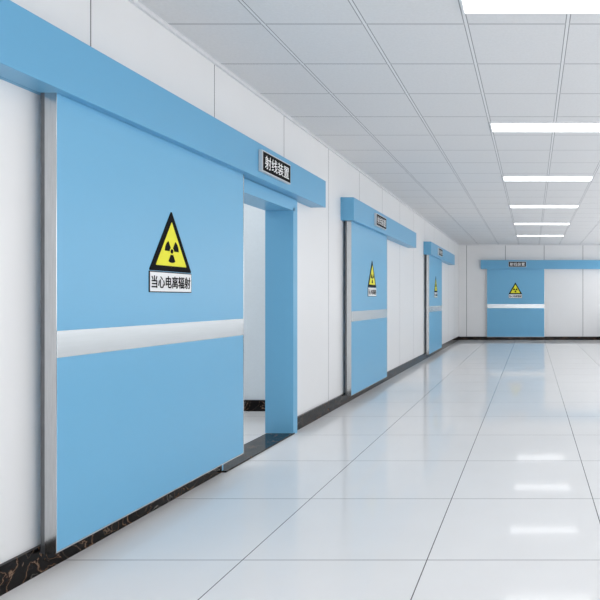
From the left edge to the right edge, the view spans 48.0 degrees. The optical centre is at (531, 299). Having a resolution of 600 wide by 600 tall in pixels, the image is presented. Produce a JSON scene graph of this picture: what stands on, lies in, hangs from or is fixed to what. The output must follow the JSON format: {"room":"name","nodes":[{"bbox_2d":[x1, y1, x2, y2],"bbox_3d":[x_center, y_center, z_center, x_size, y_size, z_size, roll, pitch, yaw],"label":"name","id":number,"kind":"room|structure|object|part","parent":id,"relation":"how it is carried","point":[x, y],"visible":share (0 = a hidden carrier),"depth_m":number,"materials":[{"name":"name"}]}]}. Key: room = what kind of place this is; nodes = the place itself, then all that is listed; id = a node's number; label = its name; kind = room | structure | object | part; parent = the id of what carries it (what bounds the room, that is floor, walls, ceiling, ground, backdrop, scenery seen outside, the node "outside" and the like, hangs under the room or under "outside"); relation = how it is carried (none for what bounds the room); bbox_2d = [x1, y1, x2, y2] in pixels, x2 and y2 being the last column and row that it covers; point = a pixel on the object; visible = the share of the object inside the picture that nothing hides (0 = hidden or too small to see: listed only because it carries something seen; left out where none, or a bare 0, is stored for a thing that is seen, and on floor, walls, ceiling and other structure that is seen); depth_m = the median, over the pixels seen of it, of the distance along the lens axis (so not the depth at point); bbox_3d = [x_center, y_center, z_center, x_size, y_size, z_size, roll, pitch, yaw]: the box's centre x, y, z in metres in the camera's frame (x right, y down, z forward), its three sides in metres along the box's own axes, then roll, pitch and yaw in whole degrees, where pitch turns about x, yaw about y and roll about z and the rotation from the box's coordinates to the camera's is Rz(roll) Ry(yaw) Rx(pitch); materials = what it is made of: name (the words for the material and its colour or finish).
{"room":"hospital corridor","nodes":[
{"label":"hospital corridor","id":0,"kind":"room"},
{"bbox_2d":[0,0,458,563],"bbox_3d":[-2.265,-0.215,7.400,0.190,2.830,20.800,0,0,0],"label":"wall","id":1,"kind":"structure","parent":0,"point":[119,30],"depth_m":3.50,"materials":[{"name":"white paint"}]},
{"bbox_2d":[41,93,243,553],"bbox_3d":[-2.103,0.102,3.460,0.071,2.005,1.700,0,0,0],"label":"door","id":2,"kind":"structure","parent":1,"relation":"in","point":[142,390],"depth_m":3.06,"materials":[{"name":"metal"}]},
{"bbox_3d":[-2.103,1.102,3.458,0.069,0.006,1.688,0,0,0],"label":"rail","id":3,"kind":"part","parent":2,"relation":"part of","materials":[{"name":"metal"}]},
{"bbox_2d":[149,212,190,292],"bbox_3d":[-2.067,-0.270,3.440,0.006,0.460,0.400,0,0,0],"label":"warning sign","id":4,"kind":"object","parent":2,"relation":"attached to","point":[169,255],"visible":1,"depth_m":3.43,"materials":[{"name":"yellow plastic"}]},
{"bbox_3d":[-2.065,-0.098,3.440,0.001,0.106,0.390,0,0,0],"label":"plate","id":5,"kind":"part","parent":4,"relation":"part of","materials":[{"name":"white plastic"}]},
{"bbox_2d":[0,0,325,207],"bbox_3d":[-2.084,-1.030,4.040,0.128,0.260,3.680,0,0,0],"label":"sliding door header","id":6,"kind":"structure","parent":1,"relation":"attached to","point":[37,55],"depth_m":2.95,"materials":[{"name":"blue metal"}]},
{"bbox_2d":[259,150,290,184],"bbox_3d":[-2.004,-1.028,4.690,0.032,0.160,0.520,0,0,0],"label":"illuminated sign","id":7,"kind":"object","parent":6,"relation":"attached to","point":[270,165],"visible":1,"depth_m":4.63,"materials":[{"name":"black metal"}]},
{"bbox_2d":[0,76,448,264],"bbox_3d":[-2.159,-1.030,8.940,0.022,0.260,13.480,0,0,0],"label":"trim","id":8,"kind":"structure","parent":1,"relation":"attached to","point":[2,78],"depth_m":2.62,"materials":[{"name":"blue metal"}]},
{"bbox_2d":[0,336,459,595],"bbox_3d":[-2.160,1.140,7.400,0.020,0.120,20.800,0,0,0],"label":"baseboard","id":9,"kind":"structure","parent":1,"relation":"attached to","point":[20,569],"depth_m":3.08,"materials":[{"name":"stone"}]},
{"bbox_2d":[222,433,294,472],"bbox_3d":[-2.240,1.194,4.760,0.240,0.012,1.200,0,0,0],"label":"threshold","id":10,"kind":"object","parent":1,"relation":"attached to","point":[266,441],"depth_m":4.85,"materials":[{"name":"stone"}]},
{"bbox_2d":[222,178,296,470],"bbox_3d":[-2.245,0.152,4.790,0.250,2.095,1.260,0,0,0],"label":"door frame","id":11,"kind":"structure","parent":1,"relation":"attached to","point":[280,209],"depth_m":5.33,"materials":[{"name":"blue metal"}]},
{"bbox_2d":[128,0,599,244],"bbox_3d":[0.215,-1.617,7.400,4.770,0.025,20.800,0,0,0],"label":"trim","id":12,"kind":"structure","parent":1,"relation":"attached to","point":[136,3],"depth_m":4.72,"materials":[{"name":"white metal"}]},
{"bbox_2d":[345,221,386,395],"bbox_3d":[-2.103,0.102,7.720,0.071,2.005,1.700,0,0,0],"label":"door","id":13,"kind":"structure","parent":1,"relation":"in","point":[365,315],"depth_m":7.37,"materials":[{"name":"metal"}]},
{"bbox_2d":[368,262,375,295],"bbox_3d":[-2.067,-0.270,7.760,0.006,0.460,0.400,0,0,0],"label":"warning sign","id":14,"kind":"object","parent":13,"relation":"attached to","point":[371,291],"visible":1,"depth_m":7.74,"materials":[{"name":"yellow plastic"}]},
{"bbox_3d":[-2.065,-0.098,7.760,0.001,0.106,0.390,0,0,0],"label":"plate","id":15,"kind":"part","parent":14,"relation":"part of","materials":[{"name":"white plastic"}]},
{"bbox_2d":[342,197,415,247],"bbox_3d":[-2.084,-1.030,8.640,0.128,0.260,3.680,0,0,0],"label":"door frame","id":16,"kind":"structure","parent":1,"relation":"attached to","point":[354,210],"depth_m":7.60,"materials":[{"name":"blue metal"}]},
{"bbox_2d":[374,213,385,229],"bbox_3d":[-2.004,-1.028,7.940,0.032,0.160,0.520,0,0,0],"label":"illuminated sign","id":17,"kind":"object","parent":16,"relation":"attached to","point":[379,221],"visible":1,"depth_m":7.87,"materials":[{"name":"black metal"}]},
{"bbox_2d":[426,255,441,353],"bbox_3d":[-2.103,0.102,12.920,0.071,2.005,1.700,0,0,0],"label":"door","id":18,"kind":"structure","parent":1,"relation":"in","point":[433,265],"depth_m":12.61,"materials":[{"name":"metal"}]},
{"bbox_2d":[434,278,436,297],"bbox_3d":[-2.067,-0.270,12.900,0.006,0.460,0.400,0,0,0],"label":"warning sign","id":19,"kind":"object","parent":18,"relation":"attached to","point":[435,289],"visible":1,"depth_m":12.84,"materials":[{"name":"yellow plastic"}]},
{"bbox_2d":[425,242,454,264],"bbox_3d":[-2.084,-1.030,13.840,0.128,0.260,3.680,0,0,0],"label":"door frame","id":20,"kind":"structure","parent":1,"relation":"attached to","point":[431,249],"depth_m":12.96,"materials":[{"name":"blue metal"}]},
{"bbox_2d":[438,248,442,256],"bbox_3d":[-2.004,-1.028,13.100,0.032,0.160,0.520,0,0,0],"label":"illuminated sign","id":21,"kind":"object","parent":20,"relation":"attached to","point":[440,251],"visible":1,"depth_m":13.04,"materials":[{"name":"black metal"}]},
{"bbox_2d":[244,204,264,399],"bbox_3d":[-3.980,-0.215,6.510,3.240,2.830,0.100,0,0,0],"label":"wall","id":22,"kind":"structure","parent":0,"point":[254,218],"depth_m":6.46,"materials":[{"name":"white paint"}]},
{"bbox_2d":[244,400,264,410],"bbox_3d":[-3.980,1.140,6.450,3.240,0.120,0.020,0,0,0],"label":"baseboard","id":23,"kind":"structure","parent":22,"relation":"attached to","point":[249,405],"depth_m":6.44,"materials":[{"name":"stone"}]},
{"bbox_2d":[0,340,599,599],"bbox_3d":[-1.500,1.250,7.450,8.200,0.100,20.900,0,0,0],"label":"floor","id":24,"kind":"structure","parent":0,"point":[472,471],"depth_m":3.50,"materials":[{"name":"white tile"}]},
{"bbox_2d":[138,0,599,243],"bbox_3d":[-1.500,-1.680,7.450,8.200,0.100,20.900,0,0,0],"label":"ceiling","id":25,"kind":"structure","parent":0,"point":[409,92],"depth_m":4.68,"materials":[{"name":"tile"}]},
{"bbox_2d":[460,0,599,13],"bbox_3d":[0.210,-1.623,3.250,1.200,0.014,0.300,0,0,0],"label":"recessed light","id":26,"kind":"object","parent":25,"relation":"in","point":[468,6],"visible":1,"depth_m":3.32,"materials":[{"name":"white plastic"}]},
{"bbox_2d":[517,235,563,236],"bbox_3d":[0.210,-1.623,15.250,1.200,0.014,0.300,0,0,0],"label":"recessed light","id":27,"kind":"object","parent":25,"relation":"in","point":[517,235],"visible":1,"depth_m":15.29,"materials":[{"name":"white plastic"}]},
{"bbox_3d":[0.210,-1.623,15.250,1.200,0.014,0.300,0,0,0],"label":"frame","id":28,"kind":"part","parent":27,"relation":"part of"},
{"bbox_2d":[517,235,563,235],"bbox_3d":[0.210,-1.625,15.250,1.176,0.010,0.276,0,0,0],"label":"diffuser","id":29,"kind":"object","parent":27,"relation":"attached to","point":[517,235],"depth_m":15.19,"materials":[{"name":"white plastic"}]},
{"bbox_2d":[514,222,569,224],"bbox_3d":[0.210,-1.623,12.850,1.200,0.014,0.300,0,0,0],"label":"recessed light","id":30,"kind":"object","parent":25,"relation":"in","point":[515,223],"visible":1,"depth_m":12.79,"materials":[{"name":"white plastic"}]},
{"bbox_2d":[514,223,568,224],"bbox_3d":[0.210,-1.625,12.850,1.176,0.010,0.276,0,0,0],"label":"diffuser","id":31,"kind":"object","parent":30,"relation":"attached to","point":[514,223],"depth_m":12.87,"materials":[{"name":"white plastic"}]},
{"bbox_2d":[509,205,578,207],"bbox_3d":[0.210,-1.623,10.450,1.200,0.014,0.300,0,0,0],"label":"recessed light","id":32,"kind":"object","parent":25,"relation":"in","point":[511,206],"visible":1,"depth_m":10.45,"materials":[{"name":"white plastic"}]},
{"bbox_2d":[489,122,599,131],"bbox_3d":[0.210,-1.623,5.650,1.200,0.014,0.300,0,0,0],"label":"recessed light","id":33,"kind":"object","parent":25,"relation":"in","point":[495,126],"visible":1,"depth_m":5.62,"materials":[{"name":"white plastic"}]},
{"bbox_2d":[502,176,593,180],"bbox_3d":[0.210,-1.623,8.050,1.200,0.014,0.300,0,0,0],"label":"recessed light","id":34,"kind":"object","parent":25,"relation":"in","point":[505,178],"visible":1,"depth_m":8.03,"materials":[{"name":"white plastic"}]},
{"bbox_2d":[459,245,599,336],"bbox_3d":[0.120,-0.215,17.850,4.960,2.830,0.100,0,0,0],"label":"wall","id":35,"kind":"structure","parent":0,"point":[572,296],"depth_m":17.80,"materials":[{"name":"white paint"}]},
{"bbox_2d":[487,269,544,336],"bbox_3d":[-0.480,0.102,17.733,1.700,2.005,0.071,0,0,0],"label":"door","id":36,"kind":"structure","parent":35,"relation":"in","point":[524,316],"depth_m":17.70,"materials":[{"name":"metal"}]},
{"bbox_2d":[509,283,521,297],"bbox_3d":[-0.490,-0.270,17.697,0.400,0.460,0.006,0,0,0],"label":"warning sign","id":37,"kind":"object","parent":36,"relation":"attached to","point":[515,292],"visible":1,"depth_m":17.69,"materials":[{"name":"yellow plastic"}]},
{"bbox_3d":[-0.490,-0.098,17.695,0.390,0.106,0.001,0,0,0],"label":"plate","id":38,"kind":"part","parent":37,"relation":"part of","materials":[{"name":"white plastic"}]},
{"bbox_2d":[459,337,599,339],"bbox_3d":[0.215,1.150,17.790,4.730,0.100,0.020,0,0,0],"label":"baseboard","id":39,"kind":"structure","parent":35,"relation":"attached to","point":[460,338],"depth_m":17.78,"materials":[{"name":"stone"}]},
{"bbox_2d":[481,260,599,268],"bbox_3d":[0.330,-1.030,17.714,3.680,0.260,0.128,0,0,0],"label":"door frame","id":40,"kind":"structure","parent":35,"relation":"attached to","point":[485,264],"depth_m":17.65,"materials":[{"name":"blue metal"}]},
{"bbox_2d":[509,262,525,266],"bbox_3d":[-0.430,-1.035,17.634,0.520,0.160,0.032,0,0,0],"label":"illuminated sign","id":41,"kind":"object","parent":40,"relation":"attached to","point":[511,264],"visible":1,"depth_m":17.62,"materials":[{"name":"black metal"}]}
]}

